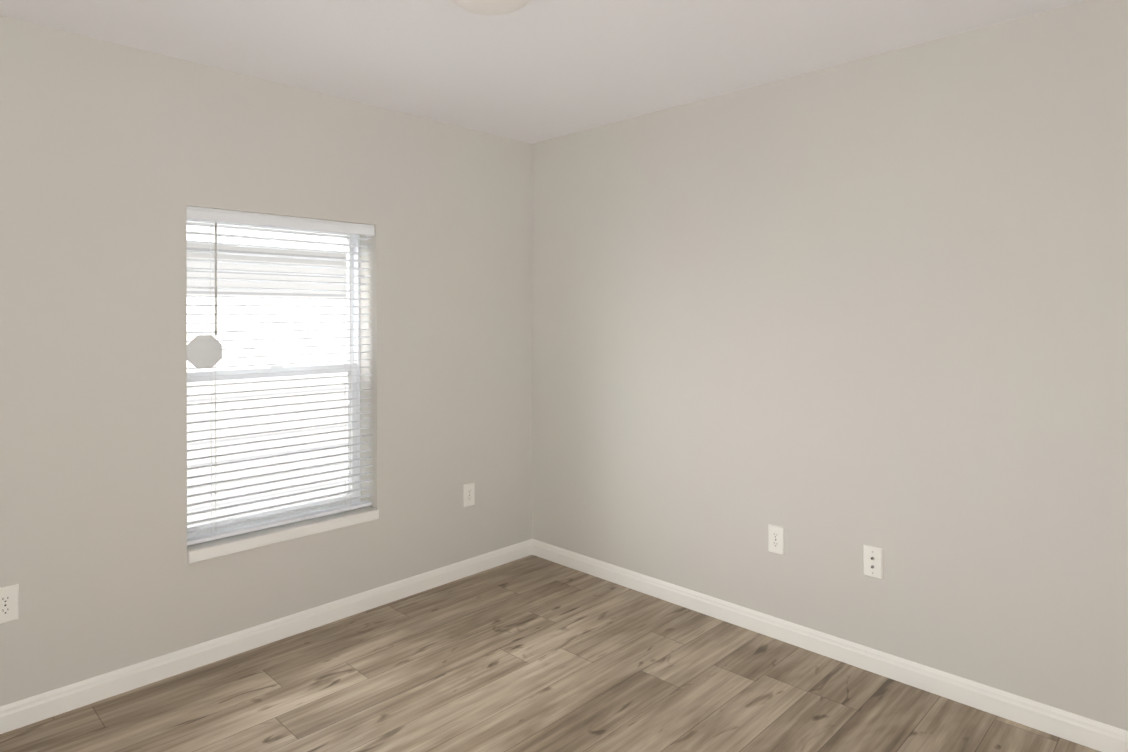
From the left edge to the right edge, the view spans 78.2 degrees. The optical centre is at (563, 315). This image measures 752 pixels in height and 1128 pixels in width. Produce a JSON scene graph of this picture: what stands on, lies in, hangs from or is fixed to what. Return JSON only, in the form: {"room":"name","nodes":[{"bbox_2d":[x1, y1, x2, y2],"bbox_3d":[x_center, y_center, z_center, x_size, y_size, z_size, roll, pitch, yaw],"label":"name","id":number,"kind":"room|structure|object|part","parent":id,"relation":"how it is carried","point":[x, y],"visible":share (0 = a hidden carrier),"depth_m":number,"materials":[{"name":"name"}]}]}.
{"room":"empty bedroom","nodes":[
{"label":"empty bedroom","id":0,"kind":"room"},
{"bbox_2d":[0,15,531,705],"bbox_3d":[-1.521,0.196,2.951,0.250,2.440,4.050,0,0,44],"label":"wall","id":1,"kind":"structure","parent":0,"point":[116,159],"depth_m":2.77,"materials":[{"name":"beige paint"}]},
{"bbox_2d":[0,584,18,623],"bbox_3d":[-1.906,0.986,2.368,0.008,0.122,0.075,0,0,44],"label":"electrical outlet","id":2,"kind":"object","parent":1,"relation":"attached to","point":[9,603],"visible":1,"depth_m":2.38,"materials":[{"name":"white plastic"}]},
{"bbox_2d":[187,335,221,368],"bbox_3d":[-1.474,0.147,2.848,0.002,0.137,0.137,0,0,44],"label":"tag","id":3,"kind":"object","parent":1,"relation":"in","point":[204,351],"visible":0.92,"depth_m":2.85,"materials":[{"name":"grey"}]},
{"bbox_2d":[210,221,215,532],"bbox_3d":[-1.470,0.262,2.910,0.056,1.324,0.002,0,0,44],"label":"ladder","id":4,"kind":"object","parent":1,"relation":"in","point":[210,221],"depth_m":2.91,"materials":[{"name":"white"}]},
{"bbox_2d":[215,221,216,334],"bbox_3d":[-1.448,-0.163,2.884,0.019,0.487,0.010,0,0,44],"label":"blind wand","id":5,"kind":"object","parent":1,"relation":"in","point":[215,278],"visible":0.96,"depth_m":2.88,"materials":[{"name":"white plastic"}]},
{"bbox_2d":[0,539,531,733],"bbox_3d":[-1.426,1.371,2.854,0.014,0.088,3.480,0,0,44],"label":"baseboard","id":6,"kind":"structure","parent":1,"relation":"attached to","point":[18,714],"depth_m":2.89,"materials":[{"name":"white wood"}]},
{"bbox_2d":[186,219,360,537],"bbox_3d":[-1.351,0.270,3.222,0.086,1.429,0.854,0,0,44],"label":"window","id":7,"kind":"structure","parent":1,"relation":"in","point":[357,310],"depth_m":3.27,"materials":[{"name":"white plastic"}]},
{"bbox_3d":[-1.364,-0.080,3.234,0.004,0.658,0.784,0,0,44],"label":"glass","id":8,"kind":"part","parent":7,"relation":"part of","materials":[{"name":"clear glass"}]},
{"bbox_2d":[187,372,348,523],"bbox_3d":[-1.372,0.590,3.243,0.001,0.659,0.802,0,0,44],"label":"screen","id":9,"kind":"object","parent":7,"relation":"in","point":[266,451],"depth_m":3.22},
{"bbox_3d":[-1.338,0.587,3.209,0.004,0.624,0.776,0,0,44],"label":"glass","id":10,"kind":"part","parent":7,"relation":"part of","materials":[{"name":"clear glass"}]},
{"bbox_3d":[-1.364,-0.074,3.235,0.030,0.713,0.826,0,0,44],"label":"window sash upper","id":11,"kind":"part","parent":7,"relation":"part of","materials":[{"name":"white plastic"}]},
{"bbox_3d":[-1.334,0.576,3.206,0.042,0.698,0.826,0,0,44],"label":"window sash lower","id":12,"kind":"part","parent":7,"relation":"part of","materials":[{"name":"white plastic"}]},
{"bbox_2d":[189,219,365,235],"bbox_3d":[-1.258,-0.420,3.130,0.056,0.042,0.842,0,0,44],"label":"blind headrail","id":13,"kind":"object","parent":1,"relation":"in","point":[269,226],"visible":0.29,"depth_m":3.10,"materials":[{"name":"white"}]},
{"bbox_2d":[186,222,371,533],"bbox_3d":[-1.256,0.254,3.130,0.050,1.272,0.842,0,0,44],"label":"window blind slats","id":14,"kind":"object","parent":1,"relation":"in","point":[262,297],"visible":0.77,"depth_m":3.09,"materials":[{"name":"white plastic"}]},
{"bbox_2d":[187,500,371,545],"bbox_3d":[-1.254,0.923,3.129,0.050,0.016,0.842,0,0,44],"label":"rail","id":15,"kind":"object","parent":1,"relation":"in","point":[245,529],"visible":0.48,"depth_m":3.08,"materials":[{"name":"white plastic"}]},
{"bbox_2d":[186,206,374,236],"bbox_3d":[-1.249,-0.419,3.121,0.066,0.052,0.850,0,0,44],"label":"blind valance","id":16,"kind":"object","parent":1,"relation":"in","point":[220,215],"visible":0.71,"depth_m":3.06,"materials":[{"name":"white plastic"}]},
{"bbox_2d":[187,506,378,562],"bbox_3d":[-1.260,0.964,3.134,0.179,0.048,0.853,0,0,44],"label":"window sill","id":17,"kind":"structure","parent":1,"relation":"in","point":[206,550],"depth_m":3.04,"materials":[{"name":"white wood"}]},
{"bbox_2d":[344,234,350,504],"bbox_3d":[-1.043,0.261,3.349,0.056,1.324,0.002,0,0,44],"label":"ladder","id":18,"kind":"object","parent":1,"relation":"in","point":[347,384],"depth_m":3.33,"materials":[{"name":"white"}]},
{"bbox_2d":[463,483,474,506],"bbox_3d":[-0.517,0.978,3.794,0.008,0.122,0.075,0,0,44],"label":"electrical outlet","id":19,"kind":"object","parent":1,"relation":"attached to","point":[468,494],"visible":1,"depth_m":3.79,"materials":[{"name":"white plastic"}]},
{"bbox_2d":[0,0,1087,143],"bbox_3d":[-0.127,-1.090,1.593,4.150,0.120,4.050,0,0,44],"label":"ceiling","id":20,"kind":"structure","parent":0,"point":[532,71],"depth_m":2.62,"materials":[{"name":"white paint"}]},
{"bbox_2d":[452,0,530,14],"bbox_3d":[-0.222,-0.973,2.068,0.322,0.112,0.322,0,0,44],"label":"dome light fixture","id":21,"kind":"object","parent":20,"relation":"attached to","point":[491,7],"visible":1,"depth_m":2.07,"materials":[{"name":"white glass"}]},
{"bbox_2d":[0,555,1100,751],"bbox_3d":[-0.120,1.470,1.589,4.150,0.120,4.050,0,0,44],"label":"floor","id":22,"kind":"structure","parent":0,"point":[531,653],"depth_m":2.59,"materials":[{"name":"wood"}]},
{"bbox_2d":[531,0,1127,730],"bbox_3d":[1.292,0.188,2.865,3.900,2.440,0.250,0,0,44],"label":"wall","id":23,"kind":"structure","parent":0,"point":[831,320],"depth_m":2.75,"materials":[{"name":"beige paint"}]},
{"bbox_2d":[768,524,783,554],"bbox_3d":[0.928,0.979,3.040,0.075,0.122,0.008,0,0,44],"label":"electrical outlet","id":24,"kind":"object","parent":23,"relation":"attached to","point":[775,539],"visible":1,"depth_m":3.04,"materials":[{"name":"white plastic"}]},
{"bbox_2d":[532,539,1127,751],"bbox_3d":[1.113,1.365,2.856,3.650,0.088,0.014,0,0,44],"label":"baseboard","id":25,"kind":"structure","parent":23,"relation":"attached to","point":[1084,731],"depth_m":2.75,"materials":[{"name":"white wood"}]},
{"bbox_2d":[863,545,882,579],"bbox_3d":[1.221,0.976,2.749,0.075,0.122,0.015,0,0,44],"label":"outlet","id":26,"kind":"object","parent":23,"relation":"attached to","point":[873,562],"visible":1,"depth_m":2.75,"materials":[{"name":"white plastic"}]},
{"label":"outside","id":27,"kind":"structure","parent":0,"visible":0},
{"bbox_2d":[186,222,347,525],"bbox_3d":[-3.531,0.474,5.294,0.001,3.900,15.000,0,0,44],"label":"window glass","id":28,"kind":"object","parent":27,"point":[282,310],"depth_m":6.20,"materials":[{"name":"clear glass"}]}
]}

